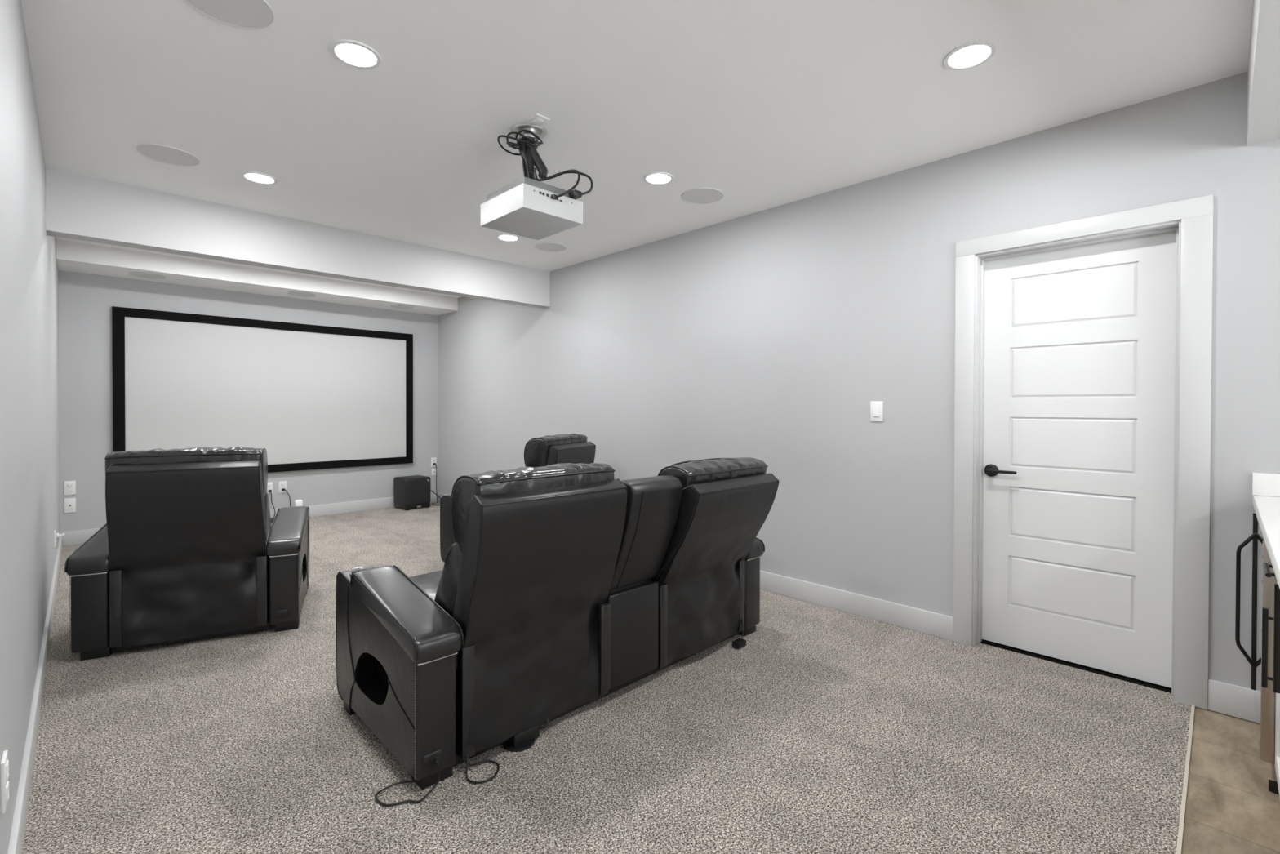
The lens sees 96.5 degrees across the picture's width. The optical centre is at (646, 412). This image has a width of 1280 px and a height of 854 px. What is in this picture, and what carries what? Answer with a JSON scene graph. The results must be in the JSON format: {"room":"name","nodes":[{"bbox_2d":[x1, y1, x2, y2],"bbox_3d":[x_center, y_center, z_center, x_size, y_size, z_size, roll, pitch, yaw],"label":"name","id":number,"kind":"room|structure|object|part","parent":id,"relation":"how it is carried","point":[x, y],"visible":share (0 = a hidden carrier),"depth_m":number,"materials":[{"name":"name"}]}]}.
{"room":"home theater","nodes":[
{"label":"home theater","id":0,"kind":"room"},
{"bbox_2d":[0,0,59,853],"bbox_3d":[-1.691,-0.070,1.426,0.120,2.620,10.407,0,1,-45],"label":"wall","id":1,"kind":"structure","parent":0,"point":[29,430],"depth_m":1.88,"materials":[{"name":"grey paint"}]},
{"bbox_2d":[0,750,8,813],"bbox_3d":[-1.539,0.885,1.371,0.010,0.120,0.072,0,1,-45],"label":"wall outlet","id":2,"kind":"object","parent":1,"relation":"attached to","point":[5,762],"visible":1,"depth_m":1.35,"materials":[{"name":"white plastic"}]},
{"bbox_2d":[5,781,8,801],"bbox_3d":[-1.537,0.911,1.373,0.004,0.036,0.034,0,1,-45],"label":"receptacle","id":3,"kind":"object","parent":2,"relation":"attached to","point":[6,782],"depth_m":1.36,"materials":[{"name":"white plastic"}]},
{"bbox_2d":[5,760,8,779],"bbox_3d":[-1.537,0.860,1.373,0.004,0.036,0.034,0,1,-45],"label":"receptacle","id":4,"kind":"object","parent":2,"relation":"attached to","point":[6,761],"depth_m":1.37,"materials":[{"name":"white plastic"}]},
{"bbox_2d":[6,532,62,853],"bbox_3d":[-1.611,1.176,1.449,0.016,0.128,10.307,0,1,-45],"label":"baseboard","id":5,"kind":"structure","parent":1,"relation":"attached to","point":[15,843],"depth_m":2.00,"materials":[{"name":"grey wood"}]},
{"bbox_2d":[53,530,56,549],"bbox_3d":[-4.165,0.896,4.021,0.010,0.120,0.072,0,1,-45],"label":"wall outlet","id":6,"kind":"object","parent":1,"relation":"attached to","point":[55,533],"visible":0.98,"depth_m":4.00,"materials":[{"name":"white plastic"}]},
{"bbox_2d":[57,533,64,537],"bbox_3d":[-4.625,0.971,4.508,0.042,0.044,0.044,0,1,-45],"label":"door stop","id":7,"kind":"object","parent":1,"relation":"attached to","point":[63,534],"visible":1,"depth_m":4.50,"materials":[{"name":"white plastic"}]},
{"bbox_2d":[57,270,437,532],"bbox_3d":[-4.043,-0.118,6.364,3.490,2.620,0.120,0,1,-45],"label":"wall","id":8,"kind":"structure","parent":0,"point":[86,300],"depth_m":5.67,"materials":[{"name":"grey paint"}]},
{"bbox_2d":[64,480,75,495],"bbox_3d":[-5.191,0.682,5.142,0.072,0.128,0.012,0,1,-45],"label":"wall plate","id":9,"kind":"object","parent":8,"relation":"attached to","point":[69,486],"visible":1,"depth_m":5.14,"materials":[{"name":"white plastic"}]},
{"bbox_2d":[64,497,75,512],"bbox_3d":[-5.192,0.839,5.144,0.072,0.128,0.010,0,1,-45],"label":"wall plate","id":10,"kind":"object","parent":8,"relation":"attached to","point":[70,503],"visible":1,"depth_m":5.14,"materials":[{"name":"white plastic"}]},
{"bbox_2d":[62,492,436,546],"bbox_3d":[-3.998,1.129,6.327,3.458,0.128,0.016,0,1,-45],"label":"baseboard","id":11,"kind":"structure","parent":8,"relation":"attached to","point":[80,536],"depth_m":6.65,"materials":[{"name":"grey wood"}]},
{"bbox_2d":[111,306,413,472],"bbox_3d":[-3.984,-0.169,6.309,2.798,1.642,0.039,0,1,-45],"label":"projection screen","id":12,"kind":"object","parent":8,"relation":"attached to","point":[313,397],"visible":0.83,"depth_m":6.17,"materials":[{"name":"white fabric"}]},
{"bbox_2d":[266,482,272,493],"bbox_3d":[-4.110,0.827,6.216,0.072,0.128,0.010,0,1,-45],"label":"wall outlet","id":13,"kind":"object","parent":8,"relation":"attached to","point":[269,486],"visible":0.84,"depth_m":6.22,"materials":[{"name":"white plastic"}]},
{"bbox_2d":[268,488,290,523],"bbox_3d":[-3.976,1.018,6.157,0.290,0.352,0.272,0,1,-45],"label":"power cord","id":14,"kind":"object","parent":13,"relation":"attached to","point":[282,489],"visible":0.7,"depth_m":6.21,"materials":[{"name":"black plastic"}]},
{"bbox_3d":[-4.067,1.000,6.210,0.054,0.289,0.023,0,0,-12],"label":"power cord","id":15,"kind":"part","parent":14,"relation":"part of","materials":[{"name":"black plastic"}]},
{"bbox_2d":[279,480,286,493],"bbox_3d":[-4.018,0.827,6.308,0.072,0.128,0.010,0,1,-45],"label":"wall outlet","id":16,"kind":"object","parent":8,"relation":"attached to","point":[282,484],"visible":1,"depth_m":6.31,"materials":[{"name":"white plastic"}]},
{"bbox_2d":[431,468,435,475],"bbox_3d":[-2.794,0.786,7.520,0.072,0.090,0.010,0,1,-45],"label":"wall plate","id":17,"kind":"object","parent":8,"relation":"attached to","point":[433,470],"visible":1,"depth_m":7.51,"materials":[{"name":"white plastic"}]},
{"bbox_2d":[431,457,436,467],"bbox_3d":[-2.799,0.659,7.514,0.072,0.128,0.010,0,1,-45],"label":"wall outlet","id":18,"kind":"object","parent":8,"relation":"attached to","point":[433,460],"visible":1,"depth_m":7.51,"materials":[{"name":"white plastic"}]},
{"bbox_2d":[56,239,457,315],"bbox_3d":[-3.797,-1.347,6.110,3.490,0.156,0.567,0,1,-45],"label":"ceiling","id":19,"kind":"structure","parent":0,"point":[71,256],"depth_m":5.62,"materials":[{"name":"white paint"}]},
{"bbox_2d":[128,271,165,278],"bbox_3d":[-4.591,-1.261,5.256,0.257,0.006,0.257,0,1,-45],"label":"ceiling speaker","id":20,"kind":"object","parent":19,"relation":"attached to","point":[144,274],"visible":1,"depth_m":5.25,"materials":[{"name":"white"}]},
{"bbox_2d":[288,291,315,297],"bbox_3d":[-3.697,-1.266,6.128,0.257,0.006,0.257,0,1,-45],"label":"ceiling speaker","id":21,"kind":"object","parent":19,"relation":"attached to","point":[293,293],"visible":1,"depth_m":6.12,"materials":[{"name":"white"}]},
{"bbox_2d":[288,292,315,296],"bbox_3d":[-3.697,-1.266,6.128,0.248,0.004,0.248,0,1,-45],"label":"grille","id":22,"kind":"object","parent":21,"relation":"attached to","point":[298,294],"depth_m":6.12,"materials":[{"name":"white"}]},
{"bbox_2d":[390,304,413,308],"bbox_3d":[-2.937,-1.270,6.867,0.257,0.006,0.257,0,1,-45],"label":"ceiling speaker","id":23,"kind":"object","parent":19,"relation":"attached to","point":[398,306],"visible":1,"depth_m":6.85,"materials":[{"name":"white plastic"}]},
{"bbox_2d":[21,0,1253,297],"bbox_3d":[-1.439,-1.449,3.730,3.690,0.100,7.467,0,1,-45],"label":"ceiling","id":24,"kind":"structure","parent":0,"point":[765,104],"depth_m":2.46,"materials":[{"name":"white paint"}]},
{"bbox_2d":[136,143,199,165],"bbox_3d":[-2.589,-1.394,3.096,0.265,0.006,0.265,0,1,-45],"label":"ceiling speaker","id":25,"kind":"object","parent":24,"relation":"attached to","point":[161,153],"visible":1,"depth_m":3.08,"materials":[{"name":"white plastic"}]},
{"bbox_2d":[185,0,273,29],"bbox_3d":[-1.412,-1.381,1.922,0.265,0.006,0.265,0,1,-45],"label":"ceiling speaker","id":26,"kind":"object","parent":24,"relation":"attached to","point":[245,14],"visible":1,"depth_m":1.97,"materials":[{"name":"white plastic"}]},
{"bbox_2d":[241,171,276,184],"bbox_3d":[-2.305,-1.395,3.402,0.176,0.006,0.176,0,1,-45],"label":"recessed light","id":27,"kind":"object","parent":24,"relation":"in","point":[257,177],"visible":1,"depth_m":3.39,"materials":[{"name":"white"}]},
{"bbox_2d":[45,168,550,308],"bbox_3d":[-2.260,-1.232,4.559,3.490,0.353,0.141,0,1,-45],"label":"ceiling beam","id":28,"kind":"structure","parent":24,"relation":"attached to","point":[78,207],"depth_m":4.03,"materials":[{"name":"grey paint"}]},
{"bbox_2d":[329,39,381,69],"bbox_3d":[-1.123,-1.382,2.208,0.176,0.006,0.176,0,1,-45],"label":"recessed light","id":29,"kind":"object","parent":24,"relation":"in","point":[352,53],"visible":1,"depth_m":2.20,"materials":[{"name":"white plastic"}]},
{"bbox_2d":[496,234,519,240],"bbox_3d":[-1.111,-1.402,4.585,0.176,0.006,0.176,0,1,-45],"label":"recessed light","id":30,"kind":"object","parent":24,"relation":"in","point":[501,237],"visible":1,"depth_m":4.58,"materials":[{"name":"white"}]},
{"bbox_2d":[499,129,519,142],"bbox_3d":[-0.680,-1.385,2.874,0.075,0.009,0.118,0,1,-45],"label":"outlet plate","id":31,"kind":"object","parent":24,"relation":"attached to","point":[510,131],"visible":0.52,"depth_m":2.88,"materials":[{"name":"white plastic"}]},
{"bbox_2d":[505,133,515,141],"bbox_3d":[-0.680,-1.383,2.874,0.034,0.004,0.070,0,1,-45],"label":"receptacle","id":32,"kind":"object","parent":31,"relation":"attached to","point":[512,135],"depth_m":2.88,"materials":[{"name":"white plastic"}]},
{"bbox_2d":[497,122,548,178],"bbox_3d":[-0.605,-1.229,2.816,0.243,0.320,0.188,0,0,2],"label":"mount","id":33,"kind":"object","parent":24,"relation":"hanging from","point":[529,135],"visible":0.9,"depth_m":2.80,"materials":[{"name":"grey metal"}]},
{"bbox_3d":[-0.559,-1.263,2.825,0.145,0.198,0.053,0,0,-18],"label":"swivel arm","id":34,"kind":"part","parent":33,"relation":"part of","materials":[{"name":"black"}]},
{"bbox_2d":[480,167,592,239],"bbox_3d":[-0.539,-1.055,2.795,0.365,0.273,0.472,0,1,-45],"label":"projector","id":35,"kind":"object","parent":33,"relation":"hanging from","point":[532,208],"visible":1,"depth_m":2.71,"materials":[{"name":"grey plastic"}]},
{"bbox_3d":[-0.566,-1.047,2.804,0.298,0.043,0.341,0,1,-45],"label":"plate","id":36,"kind":"part","parent":35,"relation":"part of","materials":[{"name":"grey plastic"}]},
{"bbox_2d":[522,113,550,126],"bbox_3d":[-0.525,-1.383,2.718,0.075,0.009,0.122,0,1,-45],"label":"outlet plate","id":37,"kind":"object","parent":24,"relation":"attached to","point":[537,119],"visible":1,"depth_m":2.70,"materials":[{"name":"white plastic"}]},
{"bbox_2d":[528,118,542,125],"bbox_3d":[-0.525,-1.381,2.718,0.034,0.004,0.070,0,1,-45],"label":"receptacle","id":38,"kind":"object","parent":37,"relation":"attached to","point":[535,122],"depth_m":2.71,"materials":[{"name":"white plastic"}]},
{"bbox_2d":[534,242,566,251],"bbox_3d":[-0.815,-1.403,4.851,0.265,0.006,0.265,0,1,-45],"label":"ceiling speaker","id":39,"kind":"object","parent":24,"relation":"attached to","point":[546,246],"visible":1,"depth_m":4.84,"materials":[{"name":"white"}]},
{"bbox_2d":[643,171,673,184],"bbox_3d":[0.071,-1.389,3.392,0.176,0.006,0.176,0,1,-45],"label":"recessed light","id":40,"kind":"object","parent":24,"relation":"in","point":[653,178],"visible":1,"depth_m":3.39,"materials":[{"name":"white"}]},
{"bbox_2d":[682,187,723,204],"bbox_3d":[0.362,-1.390,3.670,0.265,0.006,0.265,0,1,-45],"label":"ceiling speaker","id":41,"kind":"object","parent":24,"relation":"attached to","point":[698,195],"visible":1,"depth_m":3.66,"materials":[{"name":"white"}]},
{"bbox_2d":[943,40,995,70],"bbox_3d":[1.246,-1.376,2.205,0.176,0.006,0.176,0,1,-45],"label":"recessed light","id":42,"kind":"object","parent":24,"relation":"in","point":[973,54],"visible":1,"depth_m":2.20,"materials":[{"name":"white plastic"}]},
{"bbox_2d":[22,502,1279,853],"bbox_3d":[-0.394,1.282,2.725,3.940,0.100,10.407,0,1,-45],"label":"floor","id":43,"kind":"structure","parent":0,"point":[831,731],"depth_m":2.05,"materials":[{"name":"carpet"}]},
{"bbox_2d":[64,446,309,660],"bbox_3d":[-2.546,0.701,3.322,0.977,1.041,1.026,0,1,-27],"label":"recliner","id":44,"kind":"object","parent":43,"relation":"on","point":[188,547],"visible":1,"depth_m":2.94,"materials":[{"name":"black leather"}]},
{"bbox_3d":[-2.923,0.914,3.169,0.142,0.526,0.815,0,1,-27],"label":"armrest","id":45,"kind":"part","parent":44,"relation":"part of","materials":[{"name":"black leather"}]},
{"bbox_3d":[-2.370,0.528,2.974,0.653,0.543,0.241,0,1,-27],"label":"backrest","id":46,"kind":"part","parent":44,"relation":"part of","materials":[{"name":"black leather"}]},
{"bbox_3d":[-2.539,1.187,3.307,0.670,0.040,0.610,0,1,-27],"label":"rail","id":47,"kind":"part","parent":44,"relation":"part of","materials":[{"name":"black leather"}]},
{"bbox_2d":[264,492,271,534],"bbox_3d":[-2.441,0.621,3.115,0.645,0.398,0.277,0,1,-27],"label":"lumbar cushion","id":48,"kind":"object","parent":44,"relation":"on","point":[267,512],"depth_m":3.19,"materials":[{"name":"black leather"}]},
{"bbox_3d":[-2.551,1.064,3.333,0.653,0.205,0.710,0,1,-27],"label":"frame","id":49,"kind":"part","parent":44,"relation":"part of","materials":[{"name":"black leather"}]},
{"bbox_2d":[266,523,272,579],"bbox_3d":[-2.588,0.847,3.406,0.645,0.258,0.762,0,1,-27],"label":"seat cushion","id":50,"kind":"object","parent":44,"relation":"on","point":[271,523],"depth_m":3.24,"materials":[{"name":"black leather"}]},
{"bbox_3d":[-2.199,0.913,3.535,0.142,0.526,0.815,0,1,-27],"label":"armrest","id":51,"kind":"part","parent":44,"relation":"part of","materials":[{"name":"black leather"}]},
{"bbox_2d":[293,499,302,506],"bbox_3d":[-3.866,1.088,6.345,0.080,0.234,0.060,0,1,-45],"label":"router","id":52,"kind":"object","parent":43,"relation":"on","point":[297,502],"visible":0.45,"depth_m":6.33,"materials":[{"name":"white plastic"}]},
{"bbox_2d":[393,462,440,510],"bbox_3d":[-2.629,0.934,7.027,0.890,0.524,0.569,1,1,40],"label":"subwoofer","id":53,"kind":"object","parent":43,"relation":"on","point":[413,491],"visible":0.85,"depth_m":7.01,"materials":[{"name":"black plastic"}]},
{"bbox_3d":[-2.721,0.935,7.367,0.092,0.514,0.315,0,1,-30],"label":"power cord","id":54,"kind":"part","parent":53,"relation":"part of","materials":[{"name":"black plastic"}]},
{"bbox_2d":[440,433,595,562],"bbox_3d":[-1.020,0.694,4.716,1.026,1.041,0.977,0,1,22],"label":"recliner","id":55,"kind":"object","parent":43,"relation":"on","point":[574,448],"visible":0.19,"depth_m":4.41,"materials":[{"name":"black leather"}]},
{"bbox_3d":[-1.204,0.909,4.354,0.815,0.526,0.142,0,1,22],"label":"armrest","id":56,"kind":"part","parent":55,"relation":"part of","materials":[{"name":"black leather"}]},
{"bbox_3d":[-0.659,0.519,4.567,0.241,0.543,0.653,0,1,22],"label":"backrest","id":57,"kind":"part","parent":55,"relation":"part of","materials":[{"name":"black leather"}]},
{"bbox_2d":[336,457,778,806],"bbox_3d":[-0.316,0.715,2.718,2.047,1.036,1.105,0,1,-45],"label":"reclining loveseat","id":58,"kind":"object","parent":43,"relation":"on","point":[562,588],"visible":1,"depth_m":2.18,"materials":[{"name":"black leather"}]},
{"bbox_3d":[-0.973,0.927,2.167,0.139,0.526,0.815,0,1,-45],"label":"armrest","id":59,"kind":"part","parent":58,"relation":"part of","materials":[{"name":"black leather"}]},
{"bbox_3d":[-0.772,1.182,1.849,0.204,0.109,0.107,0,0,-10],"label":"power cord","id":60,"kind":"part","parent":58,"relation":"part of","materials":[{"name":"black plastic"}]},
{"bbox_2d":[429,755,437,763],"bbox_3d":[-0.695,1.131,1.862,0.026,0.016,0.006,0,1,-45],"label":"socket","id":61,"kind":"object","parent":58,"relation":"attached to","point":[433,758],"depth_m":1.86,"materials":[{"name":"black plastic"}]},
{"bbox_2d":[409,569,459,681],"bbox_3d":[-0.721,0.861,2.502,0.645,0.256,0.758,0,1,-45],"label":"seat cushion","id":62,"kind":"object","parent":58,"relation":"on","point":[428,582],"depth_m":2.45,"materials":[{"name":"black leather"}]},
{"bbox_2d":[434,542,462,617],"bbox_3d":[-0.492,0.633,2.269,0.645,0.396,0.279,0,1,-45],"label":"lumbar cushion","id":63,"kind":"object","parent":58,"relation":"on","point":[448,597],"depth_m":2.00,"materials":[{"name":"black leather"}]},
{"bbox_3d":[-0.663,1.077,2.445,0.653,0.205,0.710,0,1,-45],"label":"frame","id":64,"kind":"part","parent":58,"relation":"part of","materials":[{"name":"black leather"}]},
{"bbox_3d":[-0.385,0.542,2.161,0.653,0.539,0.232,0,1,-45],"label":"backrest","id":65,"kind":"part","parent":58,"relation":"part of","materials":[{"name":"black leather"}]},
{"bbox_3d":[-0.298,1.198,2.766,1.660,0.040,0.610,0,1,-45],"label":"rail","id":66,"kind":"part","parent":58,"relation":"part of","materials":[{"name":"black leather"}]},
{"bbox_3d":[-0.061,0.970,2.517,0.298,0.394,0.034,0,1,-45],"label":"panel","id":67,"kind":"part","parent":58,"relation":"part of","materials":[{"name":"black leather"}]},
{"bbox_3d":[0.335,0.562,2.813,0.653,0.492,0.317,0,1,-45],"label":"backrest","id":68,"kind":"part","parent":58,"relation":"part of","materials":[{"name":"black leather"}]},
{"bbox_3d":[0.303,0.921,3.432,0.139,0.526,0.815,0,1,-45],"label":"armrest","id":69,"kind":"part","parent":58,"relation":"part of","materials":[{"name":"black leather"}]},
{"bbox_2d":[1176,705,1195,853],"bbox_3d":[1.084,1.252,1.198,3.490,0.014,0.010,0,1,-45],"label":"trim","id":70,"kind":"structure","parent":43,"relation":"on","point":[1179,846],"depth_m":1.89,"materials":[{"name":"beige"}]},
{"bbox_2d":[1235,513,1279,797],"bbox_3d":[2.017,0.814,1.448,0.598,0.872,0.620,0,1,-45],"label":"base cabinet","id":71,"kind":"object","parent":43,"relation":"on","point":[1265,617],"visible":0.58,"depth_m":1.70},
{"bbox_2d":[1253,494,1279,588],"bbox_3d":[1.883,0.358,1.300,2.202,0.039,0.632,0,1,-45],"label":"countertop","id":72,"kind":"structure","parent":71,"relation":"on","point":[1267,508],"depth_m":1.73,"materials":[{"name":"white stone"}]},
{"bbox_3d":[1.850,0.700,1.689,0.013,0.235,0.040,0,1,-45],"label":"handle","id":73,"kind":"part","parent":71,"relation":"part of","materials":[{"name":"black metal"}]},
{"bbox_3d":[1.814,0.458,1.651,0.160,0.012,0.040,0,1,-45],"label":"handle","id":74,"kind":"part","parent":71,"relation":"part of","materials":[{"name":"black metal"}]},
{"bbox_3d":[1.834,0.844,1.633,0.594,0.608,0.018,0,1,-45],"label":"door","id":75,"kind":"part","parent":71,"relation":"part of","materials":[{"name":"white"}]},
{"bbox_2d":[1272,583,1279,693],"bbox_3d":[1.591,0.816,1.025,0.597,0.872,0.620,0,1,-45],"label":"base cabinet","id":76,"kind":"object","parent":43,"relation":"on","point":[1276,688],"visible":0.94,"depth_m":1.32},
{"bbox_2d":[437,71,1279,688],"bbox_3d":[0.881,-0.084,3.974,0.140,2.620,10.407,0,1,-45],"label":"wall","id":77,"kind":"structure","parent":0,"point":[771,335],"depth_m":3.47,"materials":[{"name":"grey paint"}]},
{"bbox_2d":[436,492,953,640],"bbox_3d":[-0.555,1.147,5.320,0.016,0.128,6.292,0,1,-45],"label":"baseboard","id":78,"kind":"structure","parent":77,"relation":"attached to","point":[934,624],"depth_m":3.44,"materials":[{"name":"grey wood"}]},
{"bbox_2d":[870,400,883,421],"bbox_3d":[1.361,-0.006,3.381,0.014,0.120,0.075,0,1,-45],"label":"light switch","id":79,"kind":"object","parent":77,"relation":"attached to","point":[876,406],"visible":1,"depth_m":3.38,"materials":[{"name":"white plastic"}]},
{"bbox_2d":[980,639,1171,693],"bbox_3d":[2.084,1.239,2.820,0.080,0.008,0.775,0,1,-45],"label":"trim","id":80,"kind":"structure","parent":77,"relation":"attached to","point":[1126,678],"depth_m":2.77,"materials":[{"name":"black"}]},
{"bbox_2d":[952,194,1213,710],"bbox_3d":[2.056,0.166,2.777,0.158,2.146,0.980,0,1,-45],"label":"door","id":81,"kind":"structure","parent":77,"relation":"in","point":[1082,395],"depth_m":2.74,"materials":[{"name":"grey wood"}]},
{"bbox_3d":[1.853,0.310,2.993,0.059,0.066,0.158,0,1,-45],"label":"handle","id":82,"kind":"part","parent":81,"relation":"part of","materials":[{"name":"black metal"}]},
{"bbox_2d":[1207,678,1256,722],"bbox_3d":[2.608,1.182,2.129,0.014,0.128,0.735,0,1,-45],"label":"baseboard","id":83,"kind":"structure","parent":77,"relation":"attached to","point":[1234,700],"depth_m":2.34,"materials":[{"name":"grey wood"}]},
{"bbox_2d":[1252,472,1279,497],"bbox_3d":[2.658,0.289,2.070,0.020,0.090,0.634,0,1,-45],"label":"backsplash","id":84,"kind":"structure","parent":77,"relation":"attached to","point":[1263,483],"depth_m":2.26,"materials":[{"name":"white stone"}]},
{"bbox_2d":[1246,0,1279,146],"bbox_3d":[2.223,-1.257,0.035,3.690,0.401,2.940,0,1,-45],"label":"ceiling","id":85,"kind":"structure","parent":0,"point":[1264,60],"depth_m":1.85,"materials":[{"name":"grey paint"}]}
]}

